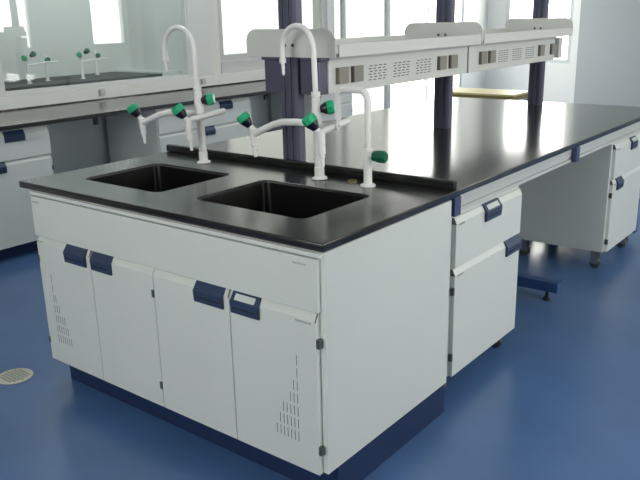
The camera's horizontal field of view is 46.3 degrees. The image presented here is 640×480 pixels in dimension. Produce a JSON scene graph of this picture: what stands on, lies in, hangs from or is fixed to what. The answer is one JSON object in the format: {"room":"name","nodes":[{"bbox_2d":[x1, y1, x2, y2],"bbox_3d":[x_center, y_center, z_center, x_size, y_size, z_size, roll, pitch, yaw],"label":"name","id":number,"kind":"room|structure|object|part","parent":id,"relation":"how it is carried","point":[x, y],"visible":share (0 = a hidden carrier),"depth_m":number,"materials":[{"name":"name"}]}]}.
{"room":"science laboratory","nodes":[
{"label":"science laboratory","id":0,"kind":"room"},
{"bbox_2d":[0,193,639,479],"bbox_3d":[1.282,0.124,4.689,8.500,0.100,12.900,12,21,36],"label":"floor","id":1,"kind":"structure","parent":0,"point":[559,397],"depth_m":2.86,"materials":[{"name":"blue plastic"}]},
{"bbox_2d":[0,368,33,384],"bbox_3d":[-1.299,0.579,3.186,0.148,0.004,0.148,12,21,36],"label":"floor drain","id":2,"kind":"object","parent":1,"relation":"on","point":[18,375],"visible":1,"depth_m":3.18,"materials":[{"name":"grey metal"}]},
{"bbox_2d":[0,125,53,260],"bbox_3d":[-2.163,-0.317,4.812,0.632,0.822,0.660,12,21,36],"label":"base cabinet","id":3,"kind":"object","parent":1,"relation":"on","point":[25,154],"visible":0.8,"depth_m":4.69,"materials":[{"name":"white metal"}]},
{"bbox_3d":[-1.971,-0.428,4.530,0.029,0.069,0.145,12,21,36],"label":"handle","id":4,"kind":"part","parent":3,"relation":"part of","materials":[{"name":"blue plastic"}]},
{"bbox_3d":[-1.880,-0.637,4.594,0.029,0.069,0.135,12,21,36],"label":"handle","id":5,"kind":"part","parent":3,"relation":"part of","materials":[{"name":"blue plastic"}]},
{"bbox_3d":[-1.938,-0.564,4.549,0.018,0.174,0.654,12,21,36],"label":"drawer","id":6,"kind":"part","parent":3,"relation":"part of","materials":[{"name":"white metal"}]},
{"bbox_2d":[0,79,270,130],"bbox_3d":[-2.069,-0.777,4.841,0.724,0.038,7.240,12,21,36],"label":"countertop","id":7,"kind":"structure","parent":3,"relation":"on","point":[10,119],"depth_m":5.46,"materials":[{"name":"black plastic"}]},
{"bbox_2d":[93,118,97,124],"bbox_3d":[-1.506,-0.795,5.008,0.030,0.046,0.032,12,21,36],"label":"clip","id":8,"kind":"object","parent":7,"relation":"attached to","point":[95,120],"visible":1,"depth_m":5.00,"materials":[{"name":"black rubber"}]},
{"bbox_2d":[106,97,250,162],"bbox_3d":[-1.108,-0.728,6.100,0.632,0.822,0.990,12,21,36],"label":"base cabinet","id":9,"kind":"object","parent":1,"relation":"on","point":[125,140],"visible":0.4,"depth_m":5.76,"materials":[{"name":"white metal"}]},
{"bbox_3d":[-0.883,-0.976,5.837,0.018,0.174,0.984,12,21,36],"label":"drawer","id":10,"kind":"part","parent":9,"relation":"part of","materials":[{"name":"white metal"}]},
{"bbox_3d":[-0.875,-0.631,5.941,0.018,0.534,0.984,12,21,36],"label":"door","id":11,"kind":"part","parent":9,"relation":"part of","materials":[{"name":"white metal"}]},
{"bbox_3d":[-0.884,-0.852,5.857,0.029,0.069,0.160,12,21,36],"label":"handle","id":12,"kind":"part","parent":9,"relation":"part of","materials":[{"name":"blue plastic"}]},
{"bbox_3d":[-0.752,-1.077,5.971,0.029,0.069,0.140,12,21,36],"label":"handle","id":13,"kind":"part","parent":9,"relation":"part of","materials":[{"name":"blue plastic"}]},
{"bbox_2d":[30,190,451,479],"bbox_3d":[-0.327,0.234,2.841,1.419,0.824,0.754,12,21,36],"label":"base cabinet","id":14,"kind":"object","parent":1,"relation":"on","point":[297,363],"visible":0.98,"depth_m":2.43,"materials":[{"name":"white metal"}]},
{"bbox_3d":[-0.962,0.260,2.897,0.340,0.518,0.018,12,21,36],"label":"door","id":15,"kind":"part","parent":14,"relation":"part of","materials":[{"name":"white metal"}]},
{"bbox_3d":[-0.904,0.058,2.776,0.128,0.069,0.029,12,21,36],"label":"handle","id":16,"kind":"part","parent":14,"relation":"part of","materials":[{"name":"blue plastic"}]},
{"bbox_3d":[-0.781,0.083,2.682,0.114,0.069,0.029,12,21,36],"label":"handle","id":17,"kind":"part","parent":14,"relation":"part of","materials":[{"name":"blue plastic"}]},
{"bbox_3d":[-0.690,0.316,2.692,0.345,0.518,0.018,12,21,36],"label":"door","id":18,"kind":"part","parent":14,"relation":"part of","materials":[{"name":"white metal"}]},
{"bbox_3d":[-0.555,0.016,2.488,1.401,0.158,0.016,12,21,36],"label":"fascia panel","id":19,"kind":"part","parent":14,"relation":"part of","materials":[{"name":"white metal"}]},
{"bbox_3d":[-0.554,-0.070,2.460,1.417,0.012,0.014,12,21,36],"label":"rail","id":20,"kind":"part","parent":14,"relation":"part of","materials":[{"name":"white metal"}]},
{"bbox_3d":[-0.411,0.373,2.482,0.356,0.518,0.018,12,21,36],"label":"door","id":21,"kind":"part","parent":14,"relation":"part of","materials":[{"name":"white metal"}]},
{"bbox_3d":[-0.347,0.172,2.356,0.128,0.069,0.029,12,21,36],"label":"handle","id":22,"kind":"part","parent":14,"relation":"part of","materials":[{"name":"blue plastic"}]},
{"bbox_2d":[19,144,459,252],"bbox_3d":[-0.345,-0.101,2.813,1.520,0.282,0.791,12,21,36],"label":"countertop","id":23,"kind":"structure","parent":14,"relation":"on","point":[273,199],"depth_m":2.71,"materials":[{"name":"black stone"}]},
{"bbox_2d":[86,164,227,191],"bbox_3d":[-0.639,-0.130,2.992,0.449,0.247,0.379,12,21,36],"label":"basin","id":24,"kind":"object","parent":23,"relation":"in","point":[147,177],"depth_m":3.13,"materials":[{"name":"black plastic"}]},
{"bbox_2d":[127,25,225,163],"bbox_3d":[-0.679,-0.621,3.194,0.514,0.571,0.227,7,19,25],"label":"tap","id":25,"kind":"object","parent":23,"relation":"on","point":[198,116],"visible":1,"depth_m":3.14,"materials":[{"name":"white metal"}]},
{"bbox_3d":[-0.837,-0.576,3.391,0.046,0.045,0.046,9,20,37],"label":"knob","id":26,"kind":"part","parent":25,"relation":"part of","materials":[{"name":"black"}]},
{"bbox_3d":[-0.659,-0.534,3.278,0.388,0.082,0.027,9,20,37],"label":"arm","id":27,"kind":"part","parent":25,"relation":"part of","materials":[{"name":"white"}]},
{"bbox_3d":[-0.573,-0.517,3.076,0.045,0.045,0.046,9,20,37],"label":"knob","id":28,"kind":"part","parent":25,"relation":"part of","materials":[{"name":"black"}]},
{"bbox_3d":[-0.505,-0.478,3.170,0.059,0.303,0.059,9,20,37],"label":"stem","id":29,"kind":"part","parent":25,"relation":"part of","materials":[{"name":"white"}]},
{"bbox_3d":[-0.484,-0.588,3.134,0.033,0.045,0.047,0,17,4],"label":"knob","id":30,"kind":"part","parent":25,"relation":"part of","materials":[{"name":"black"}]},
{"bbox_3d":[-0.480,-0.527,3.155,0.183,0.043,0.049,-17,23,-42],"label":"cross arm","id":31,"kind":"part","parent":25,"relation":"part of","materials":[{"name":"white metal"}]},
{"bbox_2d":[197,181,367,218],"bbox_3d":[-0.127,-0.026,2.610,0.491,0.247,0.372,12,21,36],"label":"basin","id":32,"kind":"object","parent":23,"relation":"in","point":[286,199],"depth_m":2.75,"materials":[{"name":"black plastic"}]},
{"bbox_2d":[237,23,350,179],"bbox_3d":[-0.149,-0.519,2.818,0.480,0.571,0.237,9,19,30],"label":"tap","id":33,"kind":"object","parent":23,"relation":"on","point":[312,121],"visible":1,"depth_m":2.76,"materials":[{"name":"white metal"}]},
{"bbox_3d":[-0.295,-0.469,2.988,0.046,0.045,0.046,9,20,37],"label":"knob","id":34,"kind":"part","parent":33,"relation":"part of","materials":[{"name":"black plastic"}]},
{"bbox_3d":[-0.140,-0.430,2.893,0.332,0.082,0.027,9,20,37],"label":"arm","id":35,"kind":"part","parent":33,"relation":"part of","materials":[{"name":"white"}]},
{"bbox_3d":[-0.029,-0.410,2.671,0.045,0.045,0.046,9,20,37],"label":"knob","id":36,"kind":"part","parent":33,"relation":"part of","materials":[{"name":"black plastic"}]},
{"bbox_3d":[-0.008,-0.378,2.801,0.059,0.303,0.059,9,20,37],"label":"stem","id":37,"kind":"part","parent":33,"relation":"part of","materials":[{"name":"white"}]},
{"bbox_3d":[0.013,-0.488,2.765,0.033,0.045,0.047,0,17,4],"label":"knob","id":38,"kind":"part","parent":33,"relation":"part of","materials":[{"name":"black"}]},
{"bbox_3d":[0.035,-0.423,2.771,0.096,0.042,0.181,9,20,37],"label":"cross arm","id":39,"kind":"part","parent":33,"relation":"part of","materials":[{"name":"white"}]},
{"bbox_2d":[166,144,456,189],"bbox_3d":[-0.119,-0.313,3.067,1.506,0.032,0.027,12,21,36],"label":"backsplash","id":40,"kind":"structure","parent":23,"relation":"on","point":[281,162],"depth_m":2.94,"materials":[{"name":"black stone"}]},
{"bbox_2d":[335,86,387,187],"bbox_3d":[0.144,-0.369,2.679,0.220,0.352,0.055,12,21,36],"label":"tap","id":41,"kind":"object","parent":23,"relation":"on","point":[379,156],"visible":1,"depth_m":2.66,"materials":[{"name":"white"}]},
{"bbox_3d":[-0.223,0.197,2.262,0.114,0.069,0.029,12,21,36],"label":"handle","id":42,"kind":"part","parent":14,"relation":"part of","materials":[{"name":"blue plastic"}]},
{"bbox_3d":[-0.135,0.429,2.274,0.340,0.518,0.018,12,21,36],"label":"door","id":43,"kind":"part","parent":14,"relation":"part of","materials":[{"name":"white metal"}]},
{"bbox_2d":[271,93,352,130],"bbox_3d":[-0.071,-1.132,7.366,0.632,0.822,0.500,12,21,36],"label":"base cabinet","id":44,"kind":"object","parent":1,"relation":"on","point":[346,98],"visible":0.13,"depth_m":7.23,"materials":[{"name":"white metal"}]},
{"bbox_3d":[0.153,-1.380,7.103,0.018,0.174,0.494,12,21,36],"label":"drawer","id":45,"kind":"part","parent":44,"relation":"part of","materials":[{"name":"white metal"}]},
{"bbox_3d":[0.161,-1.035,7.206,0.018,0.534,0.494,12,21,36],"label":"door","id":46,"kind":"part","parent":44,"relation":"part of","materials":[{"name":"white metal"}]},
{"bbox_2d":[195,97,639,300],"bbox_3d":[0.718,-0.209,4.189,1.502,0.850,2.684,12,21,36],"label":"laboratory bench","id":47,"kind":"object","parent":1,"relation":"on","point":[492,147],"visible":0.35,"depth_m":3.69,"materials":[{"name":"black stone"}]},
{"bbox_2d":[246,0,572,160],"bbox_3d":[0.650,-1.252,3.841,0.456,1.350,2.536,12,21,36],"label":"rack","id":48,"kind":"object","parent":47,"relation":"on","point":[444,48],"visible":0.9,"depth_m":3.40,"materials":[{"name":"white metal"}]},
{"bbox_3d":[-0.122,-0.775,2.945,0.456,0.108,0.003,12,21,36],"label":"plate","id":49,"kind":"part","parent":48,"relation":"part of","materials":[{"name":"grey paint"}]},
{"bbox_3d":[-0.120,-0.958,2.922,0.092,1.350,0.052,12,21,36],"label":"post","id":50,"kind":"part","parent":48,"relation":"part of","materials":[{"name":"blue metal"}]},
{"bbox_2d":[336,67,348,83],"bbox_3d":[0.091,-0.658,2.993,0.014,0.064,0.072,12,21,36],"label":"socket","id":51,"kind":"object","parent":48,"relation":"attached to","point":[342,73],"depth_m":2.98,"materials":[{"name":"grey plastic"}]},
{"bbox_2d":[351,65,363,81],"bbox_3d":[0.155,-0.683,3.071,0.014,0.064,0.072,12,21,36],"label":"socket","id":52,"kind":"object","parent":48,"relation":"attached to","point":[357,71],"depth_m":3.06,"materials":[{"name":"grey plastic"}]},
{"bbox_3d":[0.274,-0.872,3.444,0.316,0.008,1.163,12,21,36],"label":"trunking lid","id":53,"kind":"part","parent":48,"relation":"part of","materials":[{"name":"grey paint"}]},
{"bbox_2d":[335,34,480,57],"bbox_3d":[0.268,-0.898,3.429,0.445,0.048,1.202,12,21,36],"label":"shelf","id":54,"kind":"object","parent":48,"relation":"attached to","point":[392,45],"depth_m":3.37,"materials":[{"name":"white metal"}]},
{"bbox_2d":[437,56,446,69],"bbox_3d":[0.589,-0.853,3.602,0.014,0.064,0.072,12,21,36],"label":"socket","id":55,"kind":"object","parent":48,"relation":"attached to","point":[441,60],"depth_m":3.59,"materials":[{"name":"grey plastic"}]},
{"bbox_3d":[0.631,-1.068,3.864,0.456,0.108,0.003,12,21,36],"label":"plate","id":56,"kind":"part","parent":48,"relation":"part of","materials":[{"name":"grey paint"}]},
{"bbox_3d":[0.644,-1.250,3.833,0.092,1.350,0.052,12,21,36],"label":"post","id":57,"kind":"part","parent":48,"relation":"part of","materials":[{"name":"blue metal"}]},
{"bbox_2d":[448,54,457,68],"bbox_3d":[0.658,-0.879,3.686,0.014,0.064,0.072,12,21,36],"label":"socket","id":58,"kind":"object","parent":48,"relation":"attached to","point":[452,58],"depth_m":3.67,"materials":[{"name":"grey plastic"}]},
{"bbox_2d":[479,51,487,63],"bbox_3d":[0.858,-0.958,3.931,0.014,0.064,0.072,12,21,36],"label":"socket","id":59,"kind":"object","parent":48,"relation":"attached to","point":[482,54],"depth_m":3.92,"materials":[{"name":"grey plastic"}]},
{"bbox_2d":[488,50,495,62],"bbox_3d":[0.923,-0.983,4.010,0.014,0.064,0.072,12,21,36],"label":"socket","id":60,"kind":"object","parent":48,"relation":"attached to","point":[491,53],"depth_m":4.00,"materials":[{"name":"grey plastic"}]},
{"bbox_3d":[0.998,-1.155,4.327,0.316,0.008,1.158,12,21,36],"label":"trunking lid","id":61,"kind":"part","parent":48,"relation":"part of","materials":[{"name":"grey paint"}]},
{"bbox_2d":[482,28,571,43],"bbox_3d":[1.032,-1.196,4.361,0.445,0.048,1.232,12,21,36],"label":"shelf","id":62,"kind":"object","parent":48,"relation":"attached to","point":[502,35],"depth_m":4.31,"materials":[{"name":"white metal"}]},
{"bbox_3d":[1.413,-1.549,4.772,0.092,1.350,0.052,12,21,36],"label":"post","id":63,"kind":"part","parent":48,"relation":"part of","materials":[{"name":"blue metal"}]},
{"bbox_3d":[1.400,-1.368,4.803,0.456,0.108,0.003,12,21,36],"label":"plate","id":64,"kind":"part","parent":48,"relation":"part of","materials":[{"name":"grey paint"}]},
{"bbox_2d":[538,45,544,55],"bbox_3d":[1.338,-1.145,4.517,0.014,0.064,0.072,12,21,36],"label":"socket","id":65,"kind":"object","parent":48,"relation":"attached to","point":[541,48],"depth_m":4.50,"materials":[{"name":"grey plastic"}]},
{"bbox_2d":[550,43,556,54],"bbox_3d":[1.452,-1.189,4.655,0.014,0.064,0.072,12,21,36],"label":"socket","id":66,"kind":"object","parent":48,"relation":"attached to","point":[553,46],"depth_m":4.64,"materials":[{"name":"grey plastic"}]},
{"bbox_2d":[195,97,639,194],"bbox_3d":[0.718,-0.607,4.079,1.500,0.025,2.658,12,21,36],"label":"countertop","id":67,"kind":"structure","parent":47,"relation":"on","point":[488,141],"depth_m":3.72,"materials":[{"name":"black stone"}]},
{"bbox_3d":[1.265,-0.446,3.673,0.053,0.072,2.633,12,21,36],"label":"apron rail","id":68,"kind":"part","parent":47,"relation":"part of","materials":[{"name":"silver metal"}]},
{"bbox_2d":[444,185,521,389],"bbox_3d":[0.458,0.151,3.194,0.582,0.744,0.605,12,21,36],"label":"base cabinet","id":69,"kind":"object","parent":1,"relation":"on","point":[485,241],"visible":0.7,"depth_m":2.98,"materials":[{"name":"white metal"}]},
{"bbox_3d":[0.677,0.251,3.060,0.018,0.437,0.581,12,21,36],"label":"door","id":70,"kind":"part","parent":69,"relation":"part of","materials":[{"name":"white metal"}]},
{"bbox_3d":[0.670,-0.056,2.967,0.018,0.193,0.581,12,21,36],"label":"drawer","id":71,"kind":"part","parent":69,"relation":"part of","materials":[{"name":"white metal"}]},
{"bbox_3d":[0.678,-0.118,2.948,0.029,0.069,0.135,12,21,36],"label":"handle","id":72,"kind":"part","parent":69,"relation":"part of","materials":[{"name":"blue plastic"}]},
{"bbox_3d":[0.813,0.021,3.165,0.029,0.069,0.140,12,21,36],"label":"handle","id":73,"kind":"part","parent":69,"relation":"part of","materials":[{"name":"blue plastic"}]},
{"bbox_2d":[452,87,527,100],"bbox_3d":[1.507,-0.996,6.915,0.750,0.752,0.420,12,21,36],"label":"table","id":74,"kind":"object","parent":1,"relation":"on","point":[504,94],"visible":0.41,"depth_m":6.67,"materials":[{"name":"yellow wood"}]},
{"bbox_2d":[518,131,639,267],"bbox_3d":[1.579,-0.288,4.566,0.582,0.744,0.580,12,21,36],"label":"base cabinet","id":75,"kind":"object","parent":1,"relation":"on","point":[590,203],"visible":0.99,"depth_m":4.33,"materials":[{"name":"white metal"}]},
{"bbox_3d":[1.699,-0.325,4.250,0.029,0.069,0.100,12,21,36],"label":"handle","id":76,"kind":"part","parent":75,"relation":"part of","materials":[{"name":"blue plastic"}]},
{"bbox_3d":[1.798,-0.198,4.429,0.018,0.415,0.556,12,21,36],"label":"door","id":77,"kind":"part","parent":75,"relation":"part of","materials":[{"name":"white metal"}]},
{"bbox_3d":[1.791,-0.494,4.340,0.018,0.193,0.556,12,21,36],"label":"drawer","id":78,"kind":"part","parent":75,"relation":"part of","materials":[{"name":"white metal"}]},
{"bbox_3d":[1.820,-0.565,4.347,0.029,0.069,0.100,12,21,36],"label":"handle","id":79,"kind":"part","parent":75,"relation":"part of","materials":[{"name":"blue plastic"}]},
{"bbox_2d":[208,0,487,88],"bbox_3d":[-1.747,-1.971,6.500,0.900,3.000,12.900,12,21,36],"label":"wall","id":80,"kind":"structure","parent":0,"point":[473,10],"depth_m":10.44,"materials":[{"name":"white paint"}]},
{"bbox_2d":[98,89,105,95],"bbox_3d":[-1.700,-1.150,5.832,0.010,0.050,0.060,12,21,36],"label":"wall socket","id":81,"kind":"object","parent":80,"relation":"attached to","point":[101,92],"visible":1,"depth_m":5.83,"materials":[{"name":"grey plastic"}]},
{"bbox_2d":[0,69,351,173],"bbox_3d":[-2.447,-0.645,5.712,0.860,0.945,8.020,12,21,36],"label":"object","id":82,"kind":"structure","parent":80,"relation":"attached to","point":[79,144],"depth_m":5.82,"materials":[{"name":"white"}]},
{"bbox_2d":[0,0,212,96],"bbox_3d":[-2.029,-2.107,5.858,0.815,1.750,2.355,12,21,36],"label":"window","id":83,"kind":"structure","parent":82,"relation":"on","point":[130,33],"depth_m":6.46,"materials":[{"name":"white"}]},
{"bbox_2d":[21,51,57,83],"bbox_3d":[-2.133,-1.323,5.714,0.077,0.241,0.316,12,21,36],"label":"tap","id":84,"kind":"object","parent":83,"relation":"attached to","point":[33,53],"visible":1,"depth_m":5.64,"materials":[{"name":"white metal"}]},
{"bbox_3d":[-2.209,-1.282,5.653,0.042,0.200,0.042,12,21,36],"label":"stem","id":85,"kind":"part","parent":84,"relation":"part of","materials":[{"name":"white metal"}]},
{"bbox_3d":[-2.130,-1.354,5.738,0.012,0.027,0.260,12,21,36],"label":"arm","id":86,"kind":"part","parent":84,"relation":"part of","materials":[{"name":"white metal"}]},
{"bbox_2d":[43,55,50,80],"bbox_3d":[-2.145,-1.354,5.887,0.044,0.200,0.083,-16,22,-41],"label":"tap","id":87,"kind":"object","parent":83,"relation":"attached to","point":[44,56],"visible":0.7,"depth_m":5.89,"materials":[{"name":"white metal"}]},
{"bbox_2d":[4,72,162,90],"bbox_3d":[-2.079,-1.278,6.061,0.680,0.048,1.500,12,21,36],"label":"countertop","id":88,"kind":"structure","parent":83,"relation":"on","point":[11,85],"depth_m":6.00,"materials":[{"name":"grey ceramic"}]},
{"bbox_2d":[76,48,107,78],"bbox_3d":[-1.842,-1.441,6.084,0.077,0.241,0.316,12,21,36],"label":"tap","id":89,"kind":"object","parent":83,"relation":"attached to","point":[86,51],"visible":1,"depth_m":6.01,"materials":[{"name":"white metal"}]},
{"bbox_3d":[-1.918,-1.400,6.023,0.042,0.200,0.042,12,21,36],"label":"stem","id":90,"kind":"part","parent":89,"relation":"part of","materials":[{"name":"white metal"}]},
{"bbox_3d":[-1.839,-1.472,6.109,0.012,0.027,0.260,12,21,36],"label":"arm","id":91,"kind":"part","parent":89,"relation":"part of","materials":[{"name":"white metal"}]},
{"bbox_3d":[-1.708,-1.234,5.918,0.090,0.030,1.720,12,21,36],"label":"airfoil sill","id":92,"kind":"part","parent":83,"relation":"part of","materials":[{"name":"white metal"}]},
{"bbox_2d":[94,51,100,74],"bbox_3d":[-1.918,-1.527,6.445,0.044,0.200,0.083,-16,22,-41],"label":"tap","id":93,"kind":"object","parent":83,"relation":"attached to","point":[96,55],"visible":0.98,"depth_m":6.45,"materials":[{"name":"white metal"}]},
{"bbox_2d":[200,78,205,83],"bbox_3d":[-1.036,-1.409,6.643,0.010,0.050,0.060,12,21,36],"label":"wall socket","id":94,"kind":"object","parent":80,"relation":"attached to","point":[203,80],"visible":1,"depth_m":6.64,"materials":[{"name":"grey plastic"}]},
{"bbox_2d":[221,59,264,73],"bbox_3d":[-0.410,-1.793,7.552,0.015,0.105,1.640,12,21,36],"label":"trim","id":95,"kind":"structure","parent":80,"relation":"attached to","point":[251,64],"depth_m":7.14,"materials":[{"name":"grey metal"}]},
{"bbox_2d":[217,0,326,61],"bbox_3d":[-0.463,-2.664,7.317,0.050,1.700,1.640,12,21,36],"label":"window","id":96,"kind":"structure","parent":80,"relation":"in","point":[236,18],"depth_m":7.16,"materials":[{"name":"grey glass"}]},
{"bbox_2d":[333,0,389,115],"bbox_3d":[0.463,-2.596,8.564,0.050,2.790,1.140,12,21,36],"label":"window","id":97,"kind":"structure","parent":80,"relation":"in","point":[351,18],"depth_m":8.71,"materials":[{"name":"grey glass"}]},
{"bbox_2d":[389,0,462,107],"bbox_3d":[1.389,-2.957,9.694,0.050,2.790,1.870,12,21,36],"label":"window","id":98,"kind":"structure","parent":80,"relation":"in","point":[427,2],"depth_m":9.95,"materials":[{"name":"grey"}]},
{"bbox_2d":[485,0,580,102],"bbox_3d":[5.508,-2.811,8.744,7.600,3.000,0.200,12,21,36],"label":"wall","id":99,"kind":"structure","parent":0,"point":[559,79],"depth_m":10.70,"materials":[{"name":"white paint"}]},
{"bbox_2d":[506,0,573,63],"bbox_3d":[3.083,-3.509,10.421,0.980,2.025,0.050,12,21,36],"label":"window","id":100,"kind":"structure","parent":99,"relation":"in","point":[509,2],"depth_m":10.44,"materials":[{"name":"grey"}]},
{"bbox_2d":[574,0,639,106],"bbox_3d":[5.831,-2.626,8.106,5.875,3.000,0.450,12,21,36],"label":"wall","id":101,"kind":"structure","parent":0,"point":[608,52],"depth_m":9.61,"materials":[{"name":"white paint"}]}
]}

